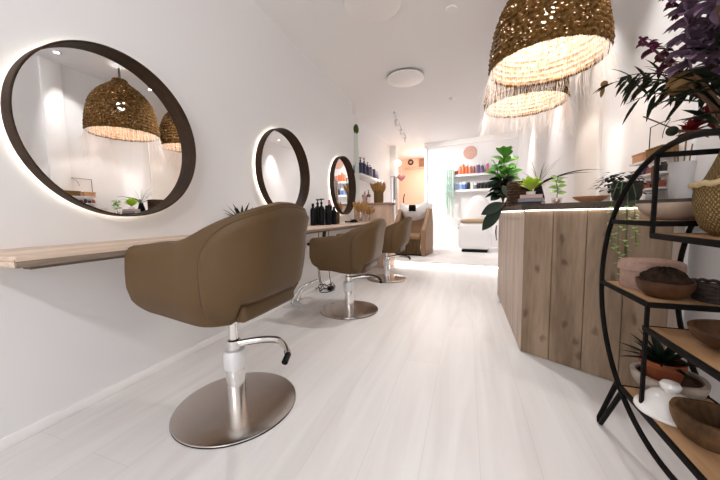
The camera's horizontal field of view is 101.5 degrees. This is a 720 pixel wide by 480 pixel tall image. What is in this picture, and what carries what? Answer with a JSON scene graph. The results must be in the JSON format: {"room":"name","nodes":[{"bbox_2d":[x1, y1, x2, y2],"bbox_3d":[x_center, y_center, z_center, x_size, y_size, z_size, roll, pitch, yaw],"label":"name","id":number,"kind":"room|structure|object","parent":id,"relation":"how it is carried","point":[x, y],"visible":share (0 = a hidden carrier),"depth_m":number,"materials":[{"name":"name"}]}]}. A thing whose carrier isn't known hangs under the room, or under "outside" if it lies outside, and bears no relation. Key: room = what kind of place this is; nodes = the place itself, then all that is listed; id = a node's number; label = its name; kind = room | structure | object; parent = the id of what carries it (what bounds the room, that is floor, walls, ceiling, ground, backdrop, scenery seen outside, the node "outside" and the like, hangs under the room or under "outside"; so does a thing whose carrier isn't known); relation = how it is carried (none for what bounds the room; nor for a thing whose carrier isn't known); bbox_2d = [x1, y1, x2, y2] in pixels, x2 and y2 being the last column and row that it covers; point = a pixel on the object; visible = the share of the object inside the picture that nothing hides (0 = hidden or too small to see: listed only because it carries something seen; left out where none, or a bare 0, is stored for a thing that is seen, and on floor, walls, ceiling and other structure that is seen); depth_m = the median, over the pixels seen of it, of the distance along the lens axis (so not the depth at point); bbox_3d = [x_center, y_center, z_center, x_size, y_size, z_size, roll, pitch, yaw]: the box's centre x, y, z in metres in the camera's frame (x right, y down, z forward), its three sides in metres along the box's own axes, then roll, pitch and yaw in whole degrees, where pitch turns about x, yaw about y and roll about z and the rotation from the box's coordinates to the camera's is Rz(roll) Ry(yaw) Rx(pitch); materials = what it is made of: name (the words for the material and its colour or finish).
{"room":"salon","nodes":[
{"label":"salon","id":0,"kind":"room"},
{"bbox_2d":[0,0,353,438],"bbox_3d":[-1.456,-0.622,1.807,0.250,2.942,7.200,1,5,20],"label":"wall","id":1,"kind":"structure","parent":0,"point":[70,333],"depth_m":1.78,"materials":[{"name":"white paint"}]},
{"bbox_2d":[0,40,195,216],"bbox_3d":[-1.333,-0.579,1.644,0.092,0.892,0.892,1,5,20],"label":"round mirror","id":2,"kind":"object","parent":1,"relation":"attached to","point":[98,128],"visible":1,"depth_m":1.55,"materials":[{"name":"brown mirror"}]},
{"bbox_2d":[0,273,345,451],"bbox_3d":[-1.306,0.820,1.883,0.014,0.052,7.200,1,5,20],"label":"baseboard","id":3,"kind":"structure","parent":1,"relation":"attached to","point":[38,426],"depth_m":1.66,"materials":[{"name":"white paint"}]},
{"bbox_2d":[0,222,368,269],"bbox_3d":[-0.611,0.062,3.122,0.460,0.392,4.382,1,5,20],"label":"table","id":4,"kind":"object","parent":1,"relation":"attached to","point":[37,257],"visible":0.54,"depth_m":1.21,"materials":[{"name":"brown wood"}]},
{"bbox_2d":[224,204,252,215],"bbox_3d":[-0.948,-0.181,2.365,0.290,0.233,0.303,-3,5,-18],"label":"aloe plant","id":5,"kind":"object","parent":4,"relation":"on","point":[235,209],"visible":0.18,"depth_m":2.31,"materials":[{"name":"green plant"}]},
{"bbox_2d":[310,203,315,225],"bbox_3d":[-0.572,-0.311,3.596,0.068,0.270,0.068,1,5,20],"label":"bottle","id":6,"kind":"object","parent":4,"relation":"on","point":[313,210],"visible":1,"depth_m":3.57,"materials":[{"name":"black plastic"}]},
{"bbox_2d":[315,199,319,224],"bbox_3d":[-0.536,-0.354,3.750,0.082,0.330,0.080,1,5,20],"label":"bottle","id":7,"kind":"object","parent":4,"relation":"on","point":[317,203],"visible":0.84,"depth_m":3.72,"materials":[{"name":"black plastic"}]},
{"bbox_2d":[319,199,324,224],"bbox_3d":[-0.476,-0.347,3.654,0.074,0.330,0.072,1,5,20],"label":"bottle","id":8,"kind":"object","parent":4,"relation":"on","point":[321,208],"visible":0.94,"depth_m":3.63,"materials":[{"name":"black plastic"}]},
{"bbox_2d":[325,210,330,224],"bbox_3d":[-0.401,-0.284,3.718,0.076,0.190,0.076,1,5,20],"label":"bottle","id":9,"kind":"object","parent":4,"relation":"on","point":[327,212],"visible":0.99,"depth_m":3.69,"materials":[{"name":"black plastic"}]},
{"bbox_2d":[328,200,331,223],"bbox_3d":[-0.411,-0.376,3.981,0.072,0.330,0.072,1,5,20],"label":"bottle","id":10,"kind":"object","parent":4,"relation":"on","point":[329,201],"visible":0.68,"depth_m":3.96,"materials":[{"name":"black plastic"}]},
{"bbox_2d":[331,206,336,224],"bbox_3d":[-0.343,-0.326,3.907,0.072,0.240,0.072,1,5,20],"label":"bottle","id":11,"kind":"object","parent":4,"relation":"on","point":[334,212],"visible":1,"depth_m":3.88,"materials":[{"name":"black plastic"}]},
{"bbox_2d":[337,212,339,223],"bbox_3d":[-0.330,-0.311,4.149,0.092,0.170,0.092,1,5,20],"label":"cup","id":12,"kind":"object","parent":4,"relation":"on","point":[338,213],"visible":0.49,"depth_m":4.12,"materials":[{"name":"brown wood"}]},
{"bbox_2d":[345,219,357,222],"bbox_3d":[-0.140,-0.290,4.504,0.075,0.048,0.251,3,6,40],"label":"brush","id":13,"kind":"object","parent":4,"relation":"on","point":[351,220],"visible":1,"depth_m":4.51,"materials":[{"name":"black plastic"}]},
{"bbox_2d":[353,201,367,220],"bbox_3d":[0.014,-0.460,4.775,0.237,0.349,0.222,1,5,20],"label":"vase","id":14,"kind":"object","parent":4,"relation":"on","point":[359,207],"visible":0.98,"depth_m":4.73,"materials":[{"name":"clear glass"}]},
{"bbox_2d":[363,206,374,220],"bbox_3d":[0.157,-0.434,4.905,0.177,0.270,0.188,-3,5,-26],"label":"vase","id":15,"kind":"object","parent":4,"relation":"on","point":[369,210],"visible":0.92,"depth_m":4.90,"materials":[{"name":"clear glass"}]},
{"bbox_2d":[255,128,309,206],"bbox_3d":[-0.795,-0.714,3.127,0.092,0.892,0.892,1,5,20],"label":"round mirror","id":16,"kind":"object","parent":1,"relation":"attached to","point":[281,162],"visible":0.77,"depth_m":3.10,"materials":[{"name":"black mirror"}]},
{"bbox_2d":[305,241,321,288],"bbox_3d":[-0.573,0.331,3.773,0.094,0.664,0.306,1,5,20],"label":"power outlet","id":17,"kind":"object","parent":1,"relation":"attached to","point":[307,242],"visible":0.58,"depth_m":3.65,"materials":[{"name":"white plastic"}]},
{"bbox_2d":[329,156,355,213],"bbox_3d":[-0.261,-0.847,4.596,0.092,0.892,0.892,1,5,20],"label":"round mirror","id":18,"kind":"object","parent":1,"relation":"attached to","point":[342,182],"visible":1,"depth_m":4.62,"materials":[{"name":"black mirror"}]},
{"bbox_2d":[0,244,696,479],"bbox_3d":[0.949,0.651,4.306,3.900,0.100,13.400,1,5,20],"label":"floor","id":19,"kind":"structure","parent":0,"point":[437,383],"depth_m":1.45,"materials":[{"name":"white wood"}]},
{"bbox_2d":[124,202,308,448],"bbox_3d":[-0.614,0.343,1.489,0.708,1.043,0.690,1,5,20],"label":"chair","id":20,"kind":"object","parent":19,"relation":"on","point":[240,267],"visible":1,"depth_m":1.25,"materials":[{"name":"brown leather"}]},
{"bbox_2d":[283,279,317,308],"bbox_3d":[-0.673,0.597,3.336,0.199,0.228,0.450,1,5,20],"label":"chrome footrest","id":21,"kind":"object","parent":19,"relation":"on","point":[299,302],"visible":0.97,"depth_m":3.33,"materials":[{"name":"silver metal"}]},
{"bbox_2d":[317,231,334,292],"bbox_3d":[-0.455,0.255,3.845,0.221,0.814,0.338,1,5,20],"label":"power cable","id":22,"kind":"object","parent":19,"relation":"on","point":[331,287],"visible":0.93,"depth_m":3.84,"materials":[{"name":"black plastic"}]},
{"bbox_2d":[309,218,386,319],"bbox_3d":[-0.081,0.253,3.009,0.708,0.948,0.690,1,5,20],"label":"chair","id":23,"kind":"object","parent":19,"relation":"on","point":[358,250],"visible":1,"depth_m":2.76,"materials":[{"name":"beige leather"}]},
{"bbox_2d":[354,202,394,267],"bbox_3d":[0.230,-0.097,5.616,0.820,1.196,0.448,1,5,20],"label":"base cabinet","id":24,"kind":"object","parent":19,"relation":"on","point":[385,210],"visible":0.12,"depth_m":5.36,"materials":[{"name":"brown wood"}]},
{"bbox_2d":[363,193,366,202],"bbox_3d":[0.092,-0.798,5.532,0.070,0.220,0.068,1,5,20],"label":"jar","id":25,"kind":"object","parent":24,"relation":"on","point":[364,195],"visible":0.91,"depth_m":5.51,"materials":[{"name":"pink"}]},
{"bbox_2d":[367,194,370,202],"bbox_3d":[0.163,-0.763,5.466,0.074,0.160,0.074,1,5,20],"label":"jar","id":26,"kind":"object","parent":24,"relation":"on","point":[368,195],"visible":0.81,"depth_m":5.44,"materials":[{"name":"white"}]},
{"bbox_2d":[370,181,385,202],"bbox_3d":[0.342,-0.903,5.541,0.298,0.419,0.324,1,5,20],"label":"vase","id":27,"kind":"object","parent":24,"relation":"on","point":[378,188],"visible":1,"depth_m":5.46,"materials":[{"name":"brown wicker"}]},
{"bbox_2d":[390,176,397,214],"bbox_3d":[0.633,-0.817,5.419,0.091,0.709,0.216,1,5,20],"label":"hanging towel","id":28,"kind":"object","parent":24,"relation":"hanging from","point":[395,186],"visible":1,"depth_m":5.37,"materials":[{"name":"fabric"}]},
{"bbox_2d":[367,216,412,282],"bbox_3d":[0.443,0.121,4.457,0.708,0.948,0.690,1,5,20],"label":"chair","id":29,"kind":"object","parent":19,"relation":"on","point":[396,235],"visible":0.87,"depth_m":4.18,"materials":[{"name":"beige leather"}]},
{"bbox_2d":[395,245,497,269],"bbox_3d":[1.971,0.329,6.840,3.290,0.080,3.448,1,5,20],"label":"raised platform","id":30,"kind":"object","parent":19,"relation":"on","point":[443,256],"visible":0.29,"depth_m":5.84,"materials":[{"name":"white paint"}]},
{"bbox_2d":[394,194,432,255],"bbox_3d":[1.239,-0.390,6.768,0.790,1.391,1.003,1,5,27],"label":"chair","id":31,"kind":"object","parent":30,"relation":"on","point":[421,232],"visible":0.81,"depth_m":6.57,"materials":[{"name":"brown leather"}]},
{"bbox_2d":[400,202,432,219],"bbox_3d":[1.319,-0.655,6.911,0.770,0.452,0.631,1,5,27],"label":"basin","id":32,"kind":"object","parent":31,"relation":"in","point":[422,211],"depth_m":6.65,"materials":[{"name":"white ceramic"}]},
{"bbox_2d":[457,195,491,252],"bbox_3d":[2.715,-0.394,6.917,0.745,1.320,0.630,1,5,27],"label":"chair","id":33,"kind":"object","parent":30,"relation":"on","point":[471,237],"visible":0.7,"depth_m":6.75,"materials":[{"name":"white leather"}]},
{"bbox_2d":[461,219,483,222],"bbox_3d":[2.718,-0.455,6.871,0.600,0.085,0.560,1,5,27],"label":"cushion","id":34,"kind":"object","parent":33,"relation":"on","point":[462,220],"depth_m":6.66,"materials":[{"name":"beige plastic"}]},
{"bbox_2d":[497,198,691,386],"bbox_3d":[1.677,0.225,2.465,0.808,1.028,2.000,1,5,20],"label":"counter","id":35,"kind":"object","parent":19,"relation":"on","point":[549,254],"depth_m":1.80,"materials":[{"name":"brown wood"}]},
{"bbox_2d":[481,185,506,230],"bbox_3d":[1.469,-0.338,3.079,0.375,0.474,0.145,1,5,20],"label":"rubber plant","id":36,"kind":"object","parent":35,"relation":"on","point":[492,211],"visible":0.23,"depth_m":3.07,"materials":[{"name":"green plant"}]},
{"bbox_2d":[485,146,522,206],"bbox_3d":[1.592,-0.690,3.272,0.386,0.662,0.390,1,5,20],"label":"leaf plant","id":37,"kind":"object","parent":35,"relation":"on","point":[496,184],"visible":0.76,"depth_m":3.24,"materials":[{"name":"green plant"}]},
{"bbox_2d":[506,181,532,206],"bbox_3d":[1.412,-0.407,2.611,0.200,0.216,0.200,1,5,20],"label":"woven basket","id":38,"kind":"object","parent":35,"relation":"on","point":[514,190],"visible":0.49,"depth_m":2.54,"materials":[{"name":"brown wicker"}]},
{"bbox_2d":[517,201,544,204],"bbox_3d":[1.342,-0.285,2.306,0.170,0.026,0.125,4,7,45],"label":"book","id":39,"kind":"object","parent":35,"relation":"on","point":[538,202],"visible":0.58,"depth_m":2.26,"materials":[{"name":"black paper"}]},
{"bbox_2d":[518,198,544,201],"bbox_3d":[1.342,-0.312,2.303,0.165,0.028,0.120,3,6,39],"label":"book","id":40,"kind":"object","parent":39,"relation":"on","point":[522,199],"visible":0.9,"depth_m":2.26,"materials":[{"name":"grey paper"}]},
{"bbox_2d":[520,194,542,198],"bbox_3d":[1.341,-0.340,2.301,0.150,0.028,0.115,2,6,33],"label":"book","id":41,"kind":"object","parent":40,"relation":"on","point":[530,195],"visible":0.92,"depth_m":2.25,"materials":[{"name":"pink paper"}]},
{"bbox_2d":[519,176,544,194],"bbox_3d":[1.334,-0.428,2.292,0.190,0.149,0.181,2,6,36],"label":"plant","id":42,"kind":"object","parent":41,"relation":"on","point":[529,183],"visible":0.92,"depth_m":2.27,"materials":[{"name":"green plant"}]},
{"bbox_2d":[548,175,566,202],"bbox_3d":[1.456,-0.372,2.170,0.121,0.218,0.120,1,5,20],"label":"potted plant","id":43,"kind":"object","parent":35,"relation":"on","point":[559,180],"visible":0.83,"depth_m":2.17,"materials":[{"name":"green plant"}]},
{"bbox_2d":[524,161,594,199],"bbox_3d":[1.597,-0.495,2.426,0.322,0.416,0.602,-4,6,-34],"label":"plant","id":44,"kind":"object","parent":35,"relation":"on","point":[539,190],"visible":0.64,"depth_m":2.40,"materials":[{"name":"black plant"}]},
{"bbox_2d":[502,198,691,210],"bbox_3d":[1.668,-0.268,2.424,0.808,0.039,2.000,1,5,20],"label":"countertop","id":45,"kind":"structure","parent":35,"relation":"on","point":[600,204],"depth_m":1.72,"materials":[{"name":"stone"}]},
{"bbox_2d":[600,187,610,200],"bbox_3d":[1.748,-0.316,2.087,0.060,0.110,0.074,-5,6,-37],"label":"cup","id":46,"kind":"object","parent":35,"relation":"on","point":[605,189],"visible":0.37,"depth_m":2.07,"materials":[{"name":"white ceramic"}]},
{"bbox_2d":[593,171,651,278],"bbox_3d":[1.511,-0.098,1.686,0.299,0.592,0.423,1,5,20],"label":"trailing ivy","id":47,"kind":"object","parent":35,"relation":"on","point":[635,192],"visible":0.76,"depth_m":1.65,"materials":[{"name":"green plant"}]},
{"bbox_2d":[611,181,643,200],"bbox_3d":[1.554,-0.282,1.716,0.144,0.112,0.144,1,5,20],"label":"pot","id":48,"kind":"object","parent":35,"relation":"on","point":[638,187],"depth_m":1.66,"materials":[{"name":"black ceramic"}]},
{"bbox_2d":[650,166,653,185],"bbox_3d":[1.731,-0.337,1.733,0.012,0.200,0.076,1,5,20],"label":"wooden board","id":49,"kind":"object","parent":35,"relation":"on","point":[652,167],"visible":0.36,"depth_m":1.74,"materials":[{"name":"brown wood"}]},
{"bbox_2d":[627,118,679,199],"bbox_3d":[1.851,-0.495,1.856,0.118,0.502,0.366,1,5,20],"label":"display stand","id":50,"kind":"object","parent":35,"relation":"on","point":[662,174],"visible":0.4,"depth_m":1.86,"materials":[{"name":"black metal"}]},
{"bbox_2d":[632,152,645,163],"bbox_3d":[1.881,-0.543,1.948,0.080,0.060,0.136,1,5,20],"label":"wooden box","id":51,"kind":"object","parent":50,"relation":"on","point":[639,157],"visible":0.52,"depth_m":1.93,"materials":[{"name":"brown wood"}]},
{"bbox_2d":[627,171,668,179],"bbox_3d":[1.849,-0.409,1.865,0.100,0.012,0.360,1,5,20],"label":"shelf","id":52,"kind":"object","parent":50,"relation":"attached to","point":[662,174],"depth_m":1.83,"materials":[{"name":"white plastic"}]},
{"bbox_2d":[629,156,679,166],"bbox_3d":[1.847,-0.499,1.857,0.090,0.012,0.360,1,5,20],"label":"shelf","id":53,"kind":"object","parent":50,"relation":"attached to","point":[665,158],"depth_m":1.88,"materials":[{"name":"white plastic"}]},
{"bbox_2d":[643,186,667,191],"bbox_3d":[1.851,-0.320,1.872,0.110,0.012,0.360,1,5,20],"label":"shelf","id":54,"kind":"object","parent":50,"relation":"attached to","point":[660,189],"depth_m":1.82,"materials":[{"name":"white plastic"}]},
{"bbox_2d":[645,144,676,158],"bbox_3d":[1.819,-0.530,1.779,0.080,0.065,0.166,1,5,20],"label":"wooden box","id":55,"kind":"object","parent":50,"relation":"on","point":[650,151],"visible":0.41,"depth_m":1.78,"materials":[{"name":"brown wood"}]},
{"bbox_2d":[658,179,666,186],"bbox_3d":[1.803,-0.337,1.754,0.036,0.045,0.036,1,5,20],"label":"jar","id":56,"kind":"object","parent":50,"relation":"on","point":[662,183],"visible":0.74,"depth_m":1.74,"materials":[{"name":"brown"}]},
{"bbox_2d":[659,161,667,170],"bbox_3d":[1.801,-0.434,1.745,0.036,0.060,0.036,1,5,20],"label":"jar","id":57,"kind":"object","parent":50,"relation":"on","point":[663,166],"visible":0.73,"depth_m":1.73,"materials":[{"name":"black"}]},
{"bbox_2d":[667,141,696,198],"bbox_3d":[1.738,-0.384,1.587,0.104,0.330,0.104,1,5,20],"label":"vase","id":58,"kind":"object","parent":35,"relation":"on","point":[682,173],"visible":0.78,"depth_m":1.56,"materials":[{"name":"white ceramic"}]},
{"bbox_3d":[1.604,-0.258,2.031,0.170,0.010,0.300,-5,6,-40],"label":"serving board","id":59,"kind":"object","parent":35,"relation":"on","visible":0},
{"bbox_2d":[572,195,609,201],"bbox_3d":[1.586,-0.282,2.025,0.210,0.038,0.144,4,7,45],"label":"wooden dish","id":60,"kind":"object","parent":59,"relation":"on","point":[602,197],"visible":0.88,"depth_m":1.98,"materials":[{"name":"brown wood"}]},
{"bbox_2d":[597,128,719,479],"bbox_3d":[1.061,0.292,0.837,0.284,1.186,1.018,1,5,20],"label":"shelving rack","id":61,"kind":"object","parent":19,"relation":"on","point":[704,464],"visible":0.8,"depth_m":0.96,"materials":[{"name":"black metal"}]},
{"bbox_2d":[617,257,687,290],"bbox_3d":[1.172,0.137,1.188,0.202,0.112,0.203,1,5,20],"label":"box","id":62,"kind":"object","parent":61,"relation":"on","point":[631,267],"visible":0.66,"depth_m":1.17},
{"bbox_2d":[633,379,687,427],"bbox_3d":[1.058,0.536,1.004,0.180,0.109,0.180,1,5,20],"label":"dome","id":63,"kind":"object","parent":61,"relation":"on","point":[655,404],"visible":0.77,"depth_m":0.99,"materials":[{"name":"white ceramic"}]},
{"bbox_2d":[635,202,695,219],"bbox_3d":[1.140,-0.104,1.068,0.225,0.062,0.212,-4,6,-35],"label":"dish","id":64,"kind":"object","parent":61,"relation":"on","point":[666,210],"visible":0.56,"depth_m":1.01,"materials":[{"name":"beige ceramic"}]},
{"bbox_2d":[635,266,697,299],"bbox_3d":[1.091,0.149,1.054,0.156,0.112,0.156,1,5,20],"label":"wooden bowl","id":65,"kind":"object","parent":61,"relation":"on","point":[667,283],"visible":1,"depth_m":1.01,"materials":[{"name":"brown wood"}]},
{"bbox_2d":[630,362,710,399],"bbox_3d":[1.159,0.542,1.109,0.214,0.075,0.200,1,5,20],"label":"trough","id":66,"kind":"object","parent":61,"relation":"on","point":[700,388],"visible":0.38,"depth_m":1.07,"materials":[{"name":"grey stone"}]},
{"bbox_2d":[620,328,697,383],"bbox_3d":[1.146,0.451,1.121,0.274,0.207,0.272,1,5,20],"label":"aloe","id":67,"kind":"object","parent":66,"relation":"in","point":[661,363],"visible":0.75,"depth_m":1.10,"materials":[{"name":"plant"}]},
{"bbox_2d":[669,397,719,453],"bbox_3d":[1.049,0.560,0.868,0.189,0.085,0.170,1,5,20],"label":"bowl","id":68,"kind":"object","parent":61,"relation":"on","point":[698,420],"visible":1,"depth_m":0.90,"materials":[{"name":"brown wood"}]},
{"bbox_2d":[687,152,719,236],"bbox_3d":[1.084,-0.141,0.774,0.300,0.265,0.300,1,5,20],"label":"basket","id":69,"kind":"object","parent":61,"relation":"on","point":[705,201],"visible":1,"depth_m":0.81,"materials":[{"name":"beige wicker"}]},
{"bbox_2d":[593,0,719,138],"bbox_3d":[1.151,-0.481,0.999,0.377,0.864,0.749,1,5,20],"label":"flower bouquet","id":70,"kind":"object","parent":69,"relation":"in","point":[701,35],"visible":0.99,"depth_m":0.93,"materials":[{"name":"purple plant"}]},
{"bbox_2d":[687,319,719,350],"bbox_3d":[1.071,0.285,0.811,0.230,0.055,0.230,1,5,20],"label":"bowl","id":71,"kind":"object","parent":61,"relation":"on","point":[707,331],"visible":1,"depth_m":0.89,"materials":[{"name":"brown wood"}]},
{"bbox_2d":[690,278,719,304],"bbox_3d":[1.199,0.175,1.000,0.108,0.066,0.144,1,5,20],"label":"wicker tray","id":72,"kind":"object","parent":61,"relation":"on","point":[707,292],"visible":0.8,"depth_m":0.98,"materials":[{"name":"brown wicker"}]},
{"bbox_2d":[352,114,389,202],"bbox_3d":[0.237,-1.100,7.128,0.200,2.942,4.000,1,5,20],"label":"wall","id":73,"kind":"structure","parent":0,"point":[375,151],"depth_m":6.94,"materials":[{"name":"white paint"}]},
{"bbox_2d":[354,173,383,183],"bbox_3d":[0.177,-1.298,6.278,0.260,0.050,1.600,1,5,20],"label":"shelf","id":74,"kind":"object","parent":73,"relation":"attached to","point":[363,177],"visible":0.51,"depth_m":6.12,"materials":[{"name":"white plastic"}]},
{"bbox_2d":[359,157,362,172],"bbox_3d":[0.007,-1.431,5.689,0.080,0.320,0.078,1,5,20],"label":"bottle","id":75,"kind":"object","parent":74,"relation":"on","point":[360,162],"visible":0.86,"depth_m":5.66,"materials":[{"name":"blue"}]},
{"bbox_2d":[362,158,365,173],"bbox_3d":[0.084,-1.460,5.898,0.080,0.340,0.078,1,5,20],"label":"bottle","id":76,"kind":"object","parent":74,"relation":"on","point":[363,164],"visible":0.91,"depth_m":5.87,"materials":[{"name":"blue"}]},
{"bbox_2d":[366,162,369,175],"bbox_3d":[0.160,-1.459,6.109,0.080,0.300,0.078,1,5,20],"label":"bottle","id":77,"kind":"object","parent":74,"relation":"on","point":[367,167],"visible":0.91,"depth_m":6.08,"materials":[{"name":"purple"}]},
{"bbox_2d":[390,146,398,221],"bbox_3d":[1.000,-1.249,8.731,0.240,2.942,0.331,1,5,20],"label":"wall","id":78,"kind":"structure","parent":0,"point":[393,149],"depth_m":8.53,"materials":[{"name":"white paint"}]},
{"bbox_2d":[395,159,400,165],"bbox_3d":[1.082,-2.202,8.339,0.172,0.213,0.179,1,5,20],"label":"wall lamp","id":79,"kind":"object","parent":78,"relation":"attached to","point":[398,162],"visible":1,"depth_m":8.28,"materials":[{"name":"white plastic"}]},
{"bbox_2d":[398,158,423,208],"bbox_3d":[2.363,-1.422,10.491,3.400,2.942,0.150,1,5,20],"label":"wall","id":80,"kind":"structure","parent":0,"point":[412,185],"depth_m":10.54,"materials":[{"name":"beige paint"}]},
{"bbox_2d":[405,158,423,169],"bbox_3d":[2.061,-2.688,10.350,0.950,0.350,0.105,1,5,20],"label":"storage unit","id":81,"kind":"object","parent":80,"relation":"attached to","point":[420,161],"visible":0.58,"depth_m":10.34,"materials":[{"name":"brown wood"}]},
{"bbox_2d":[251,0,576,159],"bbox_3d":[0.894,-2.380,4.051,3.900,0.100,13.400,1,5,20],"label":"ceiling","id":82,"kind":"structure","parent":0,"point":[451,50],"depth_m":3.72,"materials":[{"name":"white paint"}]},
{"bbox_2d":[353,101,359,201],"bbox_3d":[-0.061,-1.513,5.158,0.090,1.779,0.113,1,5,20],"label":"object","id":83,"kind":"object","parent":82,"relation":"hanging from","point":[355,128],"visible":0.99,"depth_m":5.15,"materials":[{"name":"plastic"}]},
{"bbox_2d":[344,0,400,22],"bbox_3d":[0.116,-2.179,2.702,0.524,0.045,0.524,1,5,20],"label":"light","id":84,"kind":"object","parent":82,"relation":"attached to","point":[366,11],"visible":1,"depth_m":2.76,"materials":[{"name":"white paint"}]},
{"bbox_2d":[393,112,406,141],"bbox_3d":[0.915,-2.448,6.546,0.070,0.183,1.900,0,5,16],"label":"track light","id":85,"kind":"object","parent":82,"relation":"attached to","point":[397,122],"visible":1,"depth_m":6.48,"materials":[{"name":"white plastic"}]},
{"bbox_2d":[397,174,404,180],"bbox_3d":[1.140,-2.145,8.147,0.230,1.064,0.080,1,5,20],"label":"heart ornament","id":86,"kind":"object","parent":82,"relation":"hanging from","point":[400,177],"visible":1,"depth_m":8.15,"materials":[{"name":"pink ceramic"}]},
{"bbox_2d":[387,69,423,86],"bbox_3d":[0.648,-2.316,4.210,0.524,0.045,0.524,1,5,20],"label":"light","id":87,"kind":"object","parent":82,"relation":"attached to","point":[403,77],"visible":1,"depth_m":4.16,"materials":[{"name":"white paint"}]},
{"bbox_2d":[445,5,456,12],"bbox_3d":[0.876,-2.221,2.833,0.110,0.012,0.110,1,5,20],"label":"ceiling plate","id":88,"kind":"object","parent":82,"relation":"attached to","point":[451,8],"visible":1,"depth_m":2.82,"materials":[{"name":"white paint"}]},
{"bbox_2d":[475,41,578,154],"bbox_3d":[1.737,-1.617,3.085,0.967,1.318,0.957,-4,6,-30],"label":"pendant lamp","id":89,"kind":"object","parent":82,"relation":"hanging from","point":[565,92],"visible":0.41,"depth_m":3.12,"materials":[{"name":"white wicker"}]},
{"bbox_2d":[478,0,627,136],"bbox_3d":[1.395,-1.521,2.200,0.967,1.318,0.957,1,5,20],"label":"pendant lamp","id":90,"kind":"object","parent":82,"relation":"hanging from","point":[519,27],"visible":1,"depth_m":2.04,"materials":[{"name":"wicker"}]},
{"bbox_2d":[427,138,517,246],"bbox_3d":[2.973,-1.217,7.925,2.337,2.942,0.139,1,5,27],"label":"wall","id":91,"kind":"structure","parent":0,"point":[439,159],"depth_m":8.05,"materials":[{"name":"white paint"}]},
{"bbox_2d":[424,143,426,201],"bbox_3d":[1.891,-1.268,8.414,0.070,2.880,0.220,1,5,20],"label":"trim","id":92,"kind":"structure","parent":91,"relation":"attached to","point":[425,144],"depth_m":8.26,"materials":[{"name":"white paint"}]},
{"bbox_2d":[445,169,453,214],"bbox_3d":[2.418,-1.250,7.939,0.269,1.297,0.357,1,5,20],"label":"hanging plant","id":93,"kind":"object","parent":91,"relation":"attached to","point":[449,172],"visible":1,"depth_m":7.78,"materials":[{"name":"green plant"}]},
{"bbox_2d":[444,188,490,192],"bbox_3d":[3.047,-1.296,7.670,1.620,0.060,0.230,1,5,27],"label":"shelf","id":94,"kind":"object","parent":91,"relation":"attached to","point":[483,189],"visible":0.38,"depth_m":7.66,"materials":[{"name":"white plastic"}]},
{"bbox_2d":[459,182,462,189],"bbox_3d":[2.689,-1.435,7.838,0.095,0.200,0.095,1,5,20],"label":"bottle","id":95,"kind":"object","parent":94,"relation":"on","point":[460,183],"visible":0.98,"depth_m":7.80,"materials":[{"name":"blue plastic"}]},
{"bbox_2d":[463,146,476,158],"bbox_3d":[2.905,-2.310,7.763,0.338,0.338,0.025,1,5,27],"label":"disc","id":96,"kind":"object","parent":91,"relation":"attached to","point":[471,151],"visible":1,"depth_m":7.76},
{"bbox_2d":[444,171,499,177],"bbox_3d":[3.040,-1.695,7.637,1.620,0.060,0.230,1,5,27],"label":"shelf","id":97,"kind":"object","parent":91,"relation":"attached to","point":[484,173],"visible":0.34,"depth_m":7.61,"materials":[{"name":"white plastic"}]},
{"bbox_2d":[461,162,464,173],"bbox_3d":[2.726,-1.897,7.776,0.080,0.330,0.078,1,5,20],"label":"bottle","id":98,"kind":"object","parent":97,"relation":"on","point":[463,165],"visible":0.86,"depth_m":7.75,"materials":[{"name":"orange plastic"}]},
{"bbox_2d":[476,163,479,172],"bbox_3d":[3.058,-1.853,7.608,0.084,0.260,0.082,1,5,20],"label":"bottle","id":99,"kind":"object","parent":97,"relation":"on","point":[478,164],"visible":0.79,"depth_m":7.58,"materials":[{"name":"purple plastic"}]},
{"bbox_2d":[480,164,483,172],"bbox_3d":[3.139,-1.841,7.567,0.084,0.240,0.082,1,5,20],"label":"bottle","id":100,"kind":"object","parent":97,"relation":"on","point":[481,166],"visible":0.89,"depth_m":7.54,"materials":[{"name":"purple plastic"}]},
{"bbox_2d":[427,131,518,148],"bbox_3d":[2.880,-2.610,7.722,2.258,0.130,0.074,1,5,27],"label":"trim","id":101,"kind":"structure","parent":91,"relation":"attached to","point":[473,139],"depth_m":7.69,"materials":[{"name":"white paint"}]},
{"bbox_2d":[517,0,719,403],"bbox_3d":[2.564,-0.826,3.372,0.160,2.942,13.000,1,5,20],"label":"wall","id":102,"kind":"structure","parent":0,"point":[633,19],"depth_m":2.31,"materials":[{"name":"white paint"}]},
{"bbox_2d":[573,37,604,201],"bbox_3d":[2.349,-0.795,3.047,0.030,2.942,0.620,1,5,20],"label":"trim","id":103,"kind":"structure","parent":102,"relation":"attached to","point":[588,138],"depth_m":2.96,"materials":[{"name":"white paint"}]},
{"bbox_2d":[665,1,706,353],"bbox_3d":[1.857,-0.672,1.688,0.025,2.942,0.200,1,5,20],"label":"trim","id":104,"kind":"structure","parent":102,"relation":"attached to","point":[679,114],"depth_m":1.68,"materials":[{"name":"white paint"}]},
{"bbox_2d":[639,352,687,383],"bbox_3d":[1.156,0.503,1.126,0.132,0.100,0.132,1,5,20],"label":"pot","id":105,"kind":"object","parent":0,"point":[671,369],"depth_m":1.09,"materials":[{"name":"ceramic"}]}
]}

